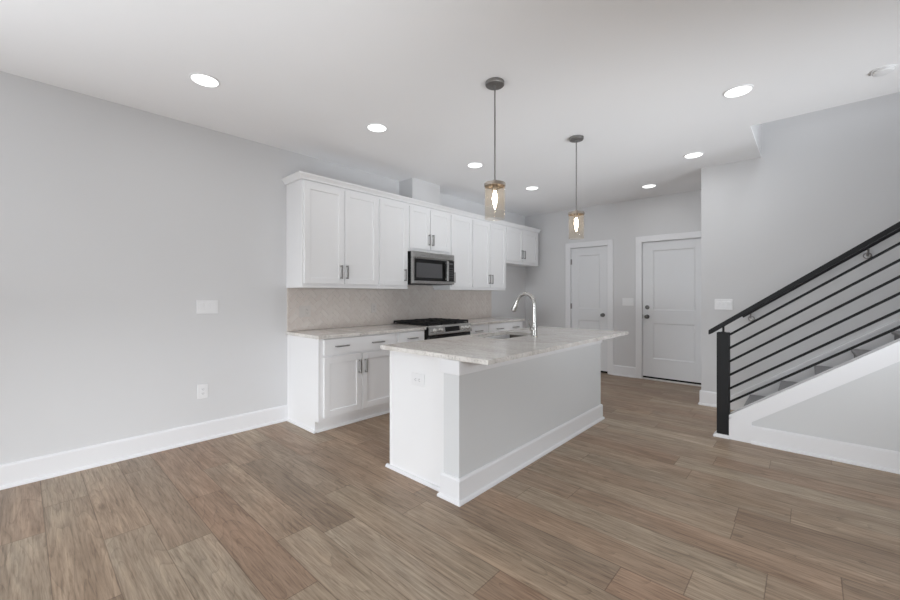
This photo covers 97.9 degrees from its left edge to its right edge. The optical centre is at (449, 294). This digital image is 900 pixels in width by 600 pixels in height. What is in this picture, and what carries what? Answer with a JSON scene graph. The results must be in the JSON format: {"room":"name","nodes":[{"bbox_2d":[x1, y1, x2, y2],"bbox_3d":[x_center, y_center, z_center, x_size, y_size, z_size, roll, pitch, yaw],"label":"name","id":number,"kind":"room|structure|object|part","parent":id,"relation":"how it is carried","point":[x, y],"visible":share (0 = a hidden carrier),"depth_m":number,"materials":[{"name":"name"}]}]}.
{"room":"open-plan kitchen","nodes":[
{"label":"open-plan kitchen","id":0,"kind":"room"},
{"bbox_2d":[0,71,524,464],"bbox_3d":[-2.328,-0.100,3.331,0.100,2.743,11.180,0,0,42],"label":"wall","id":1,"kind":"structure","parent":0,"point":[116,219],"depth_m":3.07,"materials":[{"name":"paint"}]},
{"bbox_2d":[0,405,287,489],"bbox_3d":[-3.814,1.193,1.607,0.030,0.158,6.429,0,0,42],"label":"baseboard","id":2,"kind":"structure","parent":1,"relation":"attached to","point":[13,474],"depth_m":3.05,"materials":[{"name":"paint"}]},
{"bbox_2d":[197,383,207,398],"bbox_3d":[-2.163,0.842,3.431,0.008,0.125,0.082,0,0,42],"label":"wall outlet","id":3,"kind":"object","parent":1,"relation":"attached to","point":[202,389],"visible":1,"depth_m":3.43,"materials":[{"name":"white plastic"}]},
{"bbox_2d":[201,387,204,394],"bbox_3d":[-2.161,0.842,3.429,0.003,0.066,0.033,0,0,42],"label":"receptacle","id":4,"kind":"object","parent":3,"relation":"attached to","point":[202,388],"depth_m":3.43,"materials":[{"name":"white plastic"}]},
{"bbox_2d":[197,300,217,313],"bbox_3d":[-2.137,0.104,3.458,0.010,0.120,0.168,0,0,42],"label":"light switch","id":5,"kind":"object","parent":1,"relation":"attached to","point":[203,306],"visible":1,"depth_m":3.45,"materials":[{"name":"white plastic"}]},
{"bbox_2d":[286,179,377,288],"bbox_3d":[-1.218,-0.594,4.188,0.380,1.041,0.902,0,0,42],"label":"upper cabinet","id":6,"kind":"object","parent":1,"relation":"attached to","point":[332,231],"visible":1,"depth_m":3.98,"materials":[{"name":"paint"}]},
{"bbox_3d":[-1.539,-0.594,3.874,0.328,1.041,0.006,0,0,42],"label":"panel","id":7,"kind":"part","parent":6,"relation":"part of","materials":[{"name":"paint"}]},
{"bbox_3d":[-1.256,-0.600,3.927,0.020,0.973,0.430,0,0,42],"label":"door","id":8,"kind":"part","parent":6,"relation":"part of","materials":[{"name":"paint"}]},
{"bbox_3d":[-1.224,-0.086,4.197,0.303,0.026,0.895,0,0,42],"label":"light rail","id":9,"kind":"part","parent":6,"relation":"part of","materials":[{"name":"paint"}]},
{"bbox_3d":[-0.957,-0.600,4.255,0.020,0.973,0.422,0,0,42],"label":"door","id":10,"kind":"part","parent":6,"relation":"part of","materials":[{"name":"paint"}]},
{"bbox_2d":[282,171,540,232],"bbox_3d":[-0.034,-1.143,5.485,0.376,0.056,4.515,0,0,42],"label":"crown molding","id":11,"kind":"structure","parent":6,"relation":"on","point":[296,176],"depth_m":4.51,"materials":[{"name":"paint"}]},
{"bbox_2d":[287,285,490,330],"bbox_3d":[-0.483,0.119,5.269,0.009,0.504,3.479,0,0,42],"label":"tile backsplash","id":12,"kind":"structure","parent":1,"relation":"attached to","point":[330,308],"depth_m":4.82,"materials":[{"name":"tile"}]},
{"bbox_2d":[299,306,310,316],"bbox_3d":[-1.522,0.172,4.118,0.010,0.118,0.125,0,0,42],"label":"wall outlet","id":13,"kind":"object","parent":12,"relation":"attached to","point":[304,311],"visible":1,"depth_m":4.12,"materials":[{"name":"beige plastic"}]},
{"bbox_2d":[378,197,407,288],"bbox_3d":[-0.764,-0.594,4.684,0.380,1.041,0.440,0,0,42],"label":"upper cabinet","id":14,"kind":"object","parent":1,"relation":"attached to","point":[392,214],"visible":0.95,"depth_m":4.57,"materials":[{"name":"paint"}]},
{"bbox_3d":[-0.772,-0.086,4.691,0.303,0.026,0.439,0,0,42],"label":"light rail","id":15,"kind":"part","parent":14,"relation":"part of","materials":[{"name":"paint"}]},
{"bbox_2d":[399,178,439,210],"bbox_3d":[-0.396,-1.300,5.183,0.255,0.343,0.500,0,0,42],"label":"cover","id":16,"kind":"object","parent":1,"relation":"attached to","point":[413,188],"depth_m":5.04,"materials":[{"name":"paint"}]},
{"bbox_2d":[408,203,449,254],"bbox_3d":[-0.359,-0.824,5.128,0.380,0.580,0.756,0,0,42],"label":"upper cabinet","id":17,"kind":"object","parent":1,"relation":"attached to","point":[428,228],"visible":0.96,"depth_m":4.99,"materials":[{"name":"paint"}]},
{"bbox_3d":[-0.376,-0.830,4.891,0.020,0.512,0.344,0,0,42],"label":"door","id":18,"kind":"part","parent":17,"relation":"part of","materials":[{"name":"paint"}]},
{"bbox_3d":[-0.367,-0.547,5.135,0.303,0.026,0.755,0,0,42],"label":"light rail","id":19,"kind":"part","parent":17,"relation":"part of","materials":[{"name":"paint"}]},
{"bbox_2d":[408,251,453,284],"bbox_3d":[-0.327,-0.334,5.098,0.447,0.396,0.749,0,0,42],"label":"microwave","id":20,"kind":"object","parent":17,"relation":"attached to","point":[424,268],"visible":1,"depth_m":4.93,"materials":[{"name":"silver metal"}]},
{"bbox_3d":[-0.248,-0.297,4.945,0.035,0.314,0.628,0,0,42],"label":"door","id":21,"kind":"part","parent":20,"relation":"part of","materials":[{"name":"silver metal"}]},
{"bbox_3d":[-0.238,-0.310,4.954,0.027,0.268,0.600,0,0,42],"label":"door glass","id":22,"kind":"part","parent":20,"relation":"part of","materials":[{"name":"black glass"}]},
{"bbox_3d":[-0.207,-0.495,4.989,0.035,0.074,0.749,0,0,42],"label":"vent panel","id":23,"kind":"part","parent":20,"relation":"part of","materials":[{"name":"silver metal"}]},
{"bbox_3d":[-0.040,-0.311,5.117,0.048,0.258,0.034,0,0,42],"label":"handle","id":24,"kind":"part","parent":20,"relation":"part of","materials":[{"name":"silver metal"}]},
{"bbox_3d":[0.005,-0.315,5.222,0.034,0.278,0.119,0,0,42],"label":"control panel","id":25,"kind":"part","parent":20,"relation":"part of","materials":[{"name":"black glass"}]},
{"bbox_3d":[-0.129,-0.830,5.162,0.020,0.512,0.362,0,0,42],"label":"door","id":26,"kind":"part","parent":17,"relation":"part of","materials":[{"name":"paint"}]},
{"bbox_2d":[433,213,471,289],"bbox_3d":[0.052,-0.594,5.579,0.380,1.041,0.462,0,0,42],"label":"upper cabinet","id":27,"kind":"object","parent":1,"relation":"attached to","point":[460,226],"visible":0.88,"depth_m":5.48,"materials":[{"name":"paint"}]},
{"bbox_3d":[0.045,-0.086,5.586,0.303,0.026,0.461,0,0,42],"label":"light rail","id":28,"kind":"part","parent":27,"relation":"part of","materials":[{"name":"paint"}]},
{"bbox_3d":[0.162,-0.600,5.480,0.020,0.973,0.436,0,0,42],"label":"door","id":29,"kind":"part","parent":27,"relation":"part of","materials":[{"name":"paint"}]},
{"bbox_2d":[471,218,505,290],"bbox_3d":[0.498,-0.594,6.066,0.380,1.041,0.855,0,0,42],"label":"upper cabinet","id":30,"kind":"object","parent":1,"relation":"attached to","point":[488,238],"visible":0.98,"depth_m":5.92,"materials":[{"name":"paint"}]},
{"bbox_3d":[0.464,-0.600,5.811,0.020,0.973,0.404,0,0,42],"label":"door","id":31,"kind":"part","parent":30,"relation":"part of","materials":[{"name":"paint"}]},
{"bbox_3d":[0.490,-0.086,6.074,0.303,0.026,0.854,0,0,42],"label":"light rail","id":32,"kind":"part","parent":30,"relation":"part of","materials":[{"name":"paint"}]},
{"bbox_3d":[0.748,-0.600,6.122,0.020,0.973,0.410,0,0,42],"label":"door","id":33,"kind":"part","parent":30,"relation":"part of","materials":[{"name":"paint"}]},
{"bbox_2d":[505,226,537,266],"bbox_3d":[1.138,-0.815,6.768,0.380,0.598,1.040,0,0,42],"label":"upper cabinet","id":34,"kind":"object","parent":1,"relation":"attached to","point":[521,245],"visible":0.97,"depth_m":6.63,"materials":[{"name":"paint"}]},
{"bbox_3d":[1.065,-0.821,6.469,0.020,0.530,0.466,0,0,42],"label":"door","id":35,"kind":"part","parent":34,"relation":"part of","materials":[{"name":"paint"}]},
{"bbox_3d":[1.130,-0.529,6.775,0.303,0.026,1.039,0,0,42],"label":"light rail","id":36,"kind":"part","parent":34,"relation":"part of","materials":[{"name":"paint"}]},
{"bbox_3d":[1.395,-0.821,6.831,0.020,0.530,0.481,0,0,42],"label":"door","id":37,"kind":"part","parent":34,"relation":"part of","materials":[{"name":"paint"}]},
{"bbox_2d":[0,372,899,599],"bbox_3d":[0.405,1.272,0.903,7.220,0.001,11.080,0,0,42],"label":"floor","id":38,"kind":"structure","parent":0,"point":[645,502],"depth_m":2.19,"materials":[{"name":"brown wood"}]},
{"bbox_2d":[287,333,395,433],"bbox_3d":[-1.108,0.838,4.093,0.670,0.869,0.926,0,0,42],"label":"base cabinet","id":39,"kind":"object","parent":38,"relation":"on","point":[332,383],"visible":0.91,"depth_m":3.81,"materials":[{"name":"paint"}]},
{"bbox_3d":[-1.431,0.838,3.778,0.618,0.869,0.026,0,0,42],"label":"panel","id":40,"kind":"part","parent":39,"relation":"part of","materials":[{"name":"paint"}]},
{"bbox_3d":[-1.022,0.856,3.754,0.020,0.556,0.410,0,0,42],"label":"door","id":41,"kind":"part","parent":39,"relation":"part of","materials":[{"name":"paint"}]},
{"bbox_2d":[286,324,425,338],"bbox_3d":[-0.970,0.387,4.259,0.652,0.030,1.354,0,0,42],"label":"countertop","id":42,"kind":"structure","parent":39,"relation":"on","point":[390,328],"depth_m":4.04,"materials":[{"name":"stone"}]},
{"bbox_3d":[-0.878,0.483,3.912,0.020,0.146,0.838,0,0,42],"label":"drawer","id":43,"kind":"part","parent":39,"relation":"part of","materials":[{"name":"paint"}]},
{"bbox_3d":[-0.737,0.856,4.066,0.020,0.556,0.420,0,0,42],"label":"door","id":44,"kind":"part","parent":39,"relation":"part of","materials":[{"name":"paint"}]},
{"bbox_2d":[396,330,423,342],"bbox_3d":[-0.650,0.838,4.594,0.670,0.869,0.428,0,0,42],"label":"base cabinet","id":45,"kind":"object","parent":38,"relation":"on","point":[409,336],"visible":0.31,"depth_m":4.37,"materials":[{"name":"paint"}]},
{"bbox_2d":[391,318,471,339],"bbox_3d":[-0.215,0.795,5.005,0.739,0.954,0.780,0,0,42],"label":"gas range","id":46,"kind":"object","parent":38,"relation":"on","point":[436,328],"visible":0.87,"depth_m":4.79,"materials":[{"name":"black paint"}]},
{"bbox_2d":[391,322,467,326],"bbox_3d":[-0.245,0.363,5.032,0.656,0.016,0.780,0,0,42],"label":"cooktop","id":47,"kind":"object","parent":46,"relation":"in","point":[434,324],"depth_m":4.74,"materials":[{"name":"metal"}]},
{"bbox_3d":[0.000,0.744,4.809,0.033,0.533,0.750,0,0,42],"label":"oven door","id":48,"kind":"part","parent":46,"relation":"part of","materials":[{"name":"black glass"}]},
{"bbox_3d":[0.015,0.415,4.795,0.045,0.102,0.754,0,0,42],"label":"control panel","id":49,"kind":"part","parent":46,"relation":"part of","materials":[{"name":"silver metal"}]},
{"bbox_2d":[470,324,487,334],"bbox_3d":[0.160,0.838,5.481,0.670,0.869,0.442,0,0,42],"label":"base cabinet","id":50,"kind":"object","parent":38,"relation":"on","point":[476,329],"visible":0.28,"depth_m":5.29,"materials":[{"name":"paint"}]},
{"bbox_2d":[464,317,524,325],"bbox_3d":[0.469,0.387,5.834,0.652,0.030,1.381,0,0,42],"label":"countertop","id":51,"kind":"structure","parent":50,"relation":"on","point":[490,320],"depth_m":5.72,"materials":[{"name":"stone"}]},
{"bbox_2d":[385,334,604,506],"bbox_3d":[0.539,0.838,3.451,0.772,0.869,2.275,0,0,42],"label":"kitchen island","id":52,"kind":"object","parent":38,"relation":"on","point":[471,427],"visible":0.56,"depth_m":2.73,"materials":[{"name":"paint"}]},
{"bbox_3d":[-0.253,1.261,2.712,0.594,0.022,0.020,0,0,42],"label":"shoe molding","id":53,"kind":"part","parent":52,"relation":"part of","materials":[{"name":"paint"}]},
{"bbox_3d":[-0.224,0.838,2.708,0.582,0.869,0.022,0,0,42],"label":"panel","id":54,"kind":"part","parent":52,"relation":"part of","materials":[{"name":"paint"}]},
{"bbox_2d":[411,372,424,386],"bbox_3d":[-0.221,0.582,2.691,0.130,0.085,0.008,0,0,42],"label":"wall outlet","id":55,"kind":"object","parent":52,"relation":"attached to","point":[417,379],"visible":1,"depth_m":2.68,"materials":[{"name":"white plastic"}]},
{"bbox_2d":[414,377,420,382],"bbox_3d":[-0.223,0.582,2.689,0.066,0.033,0.003,0,0,42],"label":"receptacle","id":56,"kind":"object","parent":55,"relation":"attached to","point":[416,379],"depth_m":2.69,"materials":[{"name":"white plastic"}]},
{"bbox_2d":[381,326,627,364],"bbox_3d":[0.650,0.387,3.452,0.995,0.030,2.375,0,0,42],"label":"island countertop","id":57,"kind":"structure","parent":52,"relation":"on","point":[473,348],"depth_m":2.95,"materials":[{"name":"stone"}]},
{"bbox_2d":[484,334,522,337],"bbox_3d":[0.512,0.503,3.660,0.402,0.202,0.657,0,0,42],"label":"sink","id":58,"kind":"object","parent":57,"relation":"in","point":[511,336],"visible":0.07,"depth_m":3.95,"materials":[{"name":"metal"}]},
{"bbox_2d":[511,292,537,336],"bbox_3d":[0.662,0.173,3.550,0.272,0.398,0.097,0,0,42],"label":"kitchen faucet","id":59,"kind":"object","parent":57,"relation":"on","point":[533,328],"visible":1,"depth_m":3.48,"materials":[{"name":"silver metal"}]},
{"bbox_3d":[0.688,0.056,3.549,0.206,0.163,0.035,0,0,42],"label":"spout","id":60,"kind":"part","parent":59,"relation":"part of","materials":[{"name":"silver metal"}]},
{"bbox_3d":[0.749,0.447,3.260,0.169,0.087,2.239,0,0,42],"label":"ledger trim","id":61,"kind":"part","parent":52,"relation":"part of","materials":[{"name":"paint"}]},
{"bbox_3d":[0.754,1.196,3.256,0.191,0.152,2.275,0,0,42],"label":"baseboard","id":62,"kind":"part","parent":52,"relation":"part of","materials":[{"name":"paint"}]},
{"bbox_2d":[487,321,521,331],"bbox_3d":[0.617,0.838,5.982,0.670,0.869,0.912,0,0,42],"label":"base cabinet","id":63,"kind":"object","parent":38,"relation":"on","point":[495,327],"visible":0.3,"depth_m":5.73,"materials":[{"name":"paint"}]},
{"bbox_2d":[708,221,899,438],"bbox_3d":[3.277,-0.090,2.786,2.428,2.724,0.130,0,0,42],"label":"stair railing","id":64,"kind":"object","parent":38,"relation":"on","point":[723,338],"visible":0.91,"depth_m":3.22,"materials":[{"name":"black metal"}]},
{"bbox_3d":[2.455,1.256,3.537,0.120,0.031,0.130,0,0,42],"label":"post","id":65,"kind":"part","parent":64,"relation":"part of","materials":[{"name":"paint"}]},
{"bbox_3d":[2.462,0.789,3.530,0.090,0.906,0.090,0,0,42],"label":"newel post","id":66,"kind":"part","parent":64,"relation":"part of","materials":[{"name":"black metal"}]},
{"bbox_3d":[3.276,-0.545,2.788,2.422,1.813,0.060,0,0,42],"label":"handrail","id":67,"kind":"part","parent":64,"relation":"part of","materials":[{"name":"black metal"}]},
{"bbox_2d":[730,319,899,409],"bbox_3d":[4.174,-0.044,2.733,3.758,2.632,0.994,0,0,42],"label":"staircase","id":68,"kind":"structure","parent":38,"relation":"on","point":[894,335],"depth_m":3.83,"materials":[{"name":"wood"}]},
{"bbox_2d":[0,0,899,216],"bbox_3d":[0.373,-1.481,0.865,7.415,0.020,11.180,0,0,42],"label":"ceiling","id":69,"kind":"structure","parent":0,"point":[644,83],"depth_m":2.59,"materials":[{"name":"paint"}]},
{"bbox_2d":[189,72,219,87],"bbox_3d":[-1.676,-1.467,2.682,0.182,0.008,0.182,0,0,42],"label":"recessed light","id":70,"kind":"object","parent":69,"relation":"in","point":[203,79],"visible":1,"depth_m":2.67,"materials":[{"name":"white plastic"}]},
{"bbox_2d":[366,123,386,131],"bbox_3d":[-0.641,-1.467,3.443,0.182,0.008,0.182,0,0,42],"label":"recessed light","id":71,"kind":"object","parent":69,"relation":"in","point":[375,127],"visible":1,"depth_m":3.43,"materials":[{"name":"white plastic"}]},
{"bbox_2d":[467,162,482,167],"bbox_3d":[0.283,-1.467,4.435,0.182,0.008,0.182,0,0,42],"label":"recessed light","id":72,"kind":"object","parent":69,"relation":"in","point":[473,164],"visible":1,"depth_m":4.43,"materials":[{"name":"white plastic"}]},
{"bbox_2d":[484,77,505,208],"bbox_3d":[0.310,-0.998,2.709,0.147,0.946,0.147,0,0,-28],"label":"pendant light","id":73,"kind":"object","parent":69,"relation":"hanging from","point":[494,83],"visible":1,"depth_m":2.70,"materials":[{"name":"metal"}]},
{"bbox_3d":[0.310,-0.655,2.709,0.036,0.126,0.036,0,0,42],"label":"bulb","id":74,"kind":"part","parent":73,"relation":"part of","materials":[{"name":"white glass"}]},
{"bbox_3d":[0.310,-1.110,2.709,0.010,0.654,0.010,0,0,42],"label":"rod","id":75,"kind":"part","parent":73,"relation":"part of","materials":[{"name":"metal"}]},
{"bbox_2d":[492,184,497,191],"bbox_3d":[0.310,-0.742,2.709,0.038,0.052,0.038,0,0,42],"label":"socket","id":76,"kind":"object","parent":73,"relation":"attached to","point":[494,186],"depth_m":2.69,"materials":[{"name":"beige metal"}]},
{"bbox_2d":[525,186,538,189],"bbox_3d":[1.128,-1.467,5.389,0.182,0.008,0.182,0,0,42],"label":"recessed light","id":77,"kind":"object","parent":69,"relation":"in","point":[529,187],"visible":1,"depth_m":5.39,"materials":[{"name":"white plastic"}]},
{"bbox_2d":[568,135,584,230],"bbox_3d":[1.180,-0.998,3.662,0.147,0.946,0.147,0,0,-28],"label":"pendant light","id":78,"kind":"object","parent":69,"relation":"hanging from","point":[575,138],"visible":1,"depth_m":3.65,"materials":[{"name":"metal"}]},
{"bbox_3d":[1.180,-0.655,3.662,0.036,0.126,0.036,0,0,42],"label":"bulb","id":79,"kind":"part","parent":78,"relation":"part of","materials":[{"name":"white glass"}]},
{"bbox_3d":[1.180,-1.110,3.662,0.010,0.654,0.010,0,0,42],"label":"rod","id":80,"kind":"part","parent":78,"relation":"part of","materials":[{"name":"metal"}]},
{"bbox_2d":[642,184,656,187],"bbox_3d":[2.685,-1.467,5.290,0.182,0.008,0.182,0,0,42],"label":"recessed light","id":81,"kind":"object","parent":69,"relation":"in","point":[648,185],"visible":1,"depth_m":5.29,"materials":[{"name":"white plastic"}]},
{"bbox_2d":[683,152,703,157],"bbox_3d":[2.559,-1.467,4.119,0.182,0.008,0.182,0,0,42],"label":"recessed light","id":82,"kind":"object","parent":69,"relation":"in","point":[694,154],"visible":1,"depth_m":4.11,"materials":[{"name":"white plastic"}]},
{"bbox_2d":[723,84,753,97],"bbox_3d":[2.077,-1.467,2.827,0.182,0.008,0.182,0,0,42],"label":"recessed light","id":83,"kind":"object","parent":69,"relation":"in","point":[739,90],"visible":1,"depth_m":2.82,"materials":[{"name":"white plastic"}]},
{"bbox_2d":[870,65,896,76],"bbox_3d":[2.830,-1.458,2.562,0.120,0.026,0.120,0,0,42],"label":"smoke detector","id":84,"kind":"object","parent":69,"relation":"attached to","point":[884,70],"visible":1,"depth_m":2.54,"materials":[{"name":"white plastic"}]},
{"bbox_2d":[525,189,700,366],"bbox_3d":[2.603,-0.100,6.344,3.120,2.743,0.120,0,0,42],"label":"wall","id":85,"kind":"structure","parent":0,"point":[622,222],"depth_m":6.24,"materials":[{"name":"paint"}]},
{"bbox_2d":[565,239,612,374],"bbox_3d":[2.343,0.192,6.567,0.808,2.160,0.140,0,0,42],"label":"trim","id":86,"kind":"structure","parent":85,"relation":"attached to","point":[609,243],"depth_m":6.38,"materials":[{"name":"paint"}]},
{"bbox_2d":[571,246,607,372],"bbox_3d":[2.309,0.239,6.537,0.632,2.066,0.111,0,0,42],"label":"door","id":87,"kind":"structure","parent":85,"relation":"in","point":[589,266],"depth_m":6.52,"materials":[{"name":"paint"}]},
{"bbox_2d":[613,365,635,377],"bbox_3d":[2.371,1.193,6.455,1.297,0.158,0.030,0,0,42],"label":"baseboard","id":88,"kind":"structure","parent":85,"relation":"attached to","point":[625,371],"depth_m":6.12,"materials":[{"name":"paint"}]},
{"bbox_2d":[622,298,633,305],"bbox_3d":[2.770,0.106,6.103,0.168,0.120,0.010,0,0,42],"label":"light switch","id":89,"kind":"object","parent":85,"relation":"attached to","point":[625,301],"visible":1,"depth_m":6.10,"materials":[{"name":"white plastic"}]},
{"bbox_2d":[636,231,700,378],"bbox_3d":[3.271,0.192,5.721,1.019,2.160,0.140,0,0,42],"label":"trim","id":90,"kind":"structure","parent":85,"relation":"attached to","point":[697,234],"depth_m":5.97,"materials":[{"name":"paint"}]},
{"bbox_2d":[642,238,700,386],"bbox_3d":[3.253,0.239,5.702,0.843,2.066,0.151,0,0,42],"label":"door","id":91,"kind":"structure","parent":85,"relation":"in","point":[671,269],"depth_m":5.70,"materials":[{"name":"paint"}]},
{"bbox_2d":[751,124,760,153],"bbox_3d":[4.332,-2.760,2.571,3.870,2.537,1.260,0,0,42],"label":"wall","id":92,"kind":"structure","parent":0,"point":[756,129],"depth_m":3.97,"materials":[{"name":"paint"}]},
{"bbox_2d":[701,92,899,395],"bbox_3d":[4.866,-1.328,3.486,4.315,5.200,1.050,0,0,42],"label":"wall","id":93,"kind":"structure","parent":0,"point":[823,183],"depth_m":3.97,"materials":[{"name":"paint"}]},
{"bbox_2d":[698,390,716,407],"bbox_3d":[3.346,1.189,4.840,0.305,0.166,1.060,0,0,42],"label":"baseboard","id":94,"kind":"structure","parent":93,"relation":"attached to","point":[706,398],"depth_m":4.49,"materials":[{"name":"paint"}]},
{"bbox_2d":[715,299,732,309],"bbox_3d":[3.074,0.106,4.404,0.168,0.120,0.010,0,0,42],"label":"light switch","id":95,"kind":"object","parent":93,"relation":"attached to","point":[720,304],"visible":1,"depth_m":4.40,"materials":[{"name":"white plastic"}]},
{"bbox_2d":[742,228,899,320],"bbox_3d":[3.955,-0.523,3.535,2.154,1.619,0.103,0,0,42],"label":"wall handrail","id":96,"kind":"object","parent":93,"relation":"attached to","point":[867,255],"visible":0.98,"depth_m":3.73,"materials":[{"name":"black metal"}]},
{"bbox_2d":[752,361,899,451],"bbox_3d":[3.786,-0.085,2.345,3.435,2.713,0.100,0,0,42],"label":"wall","id":97,"kind":"structure","parent":0,"point":[865,410],"depth_m":2.95,"materials":[{"name":"paint"}]},
{"bbox_2d":[729,338,899,442],"bbox_3d":[3.775,-0.102,2.342,3.447,2.749,0.128,0,0,42],"label":"trim","id":98,"kind":"structure","parent":97,"relation":"attached to","point":[741,419],"depth_m":3.11,"materials":[{"name":"paint"}]},
{"bbox_2d":[751,426,899,473],"bbox_3d":[3.932,1.196,2.124,3.657,0.152,0.030,0,0,42],"label":"baseboard","id":99,"kind":"structure","parent":97,"relation":"attached to","point":[886,460],"depth_m":3.03,"materials":[{"name":"paint"}]}
]}

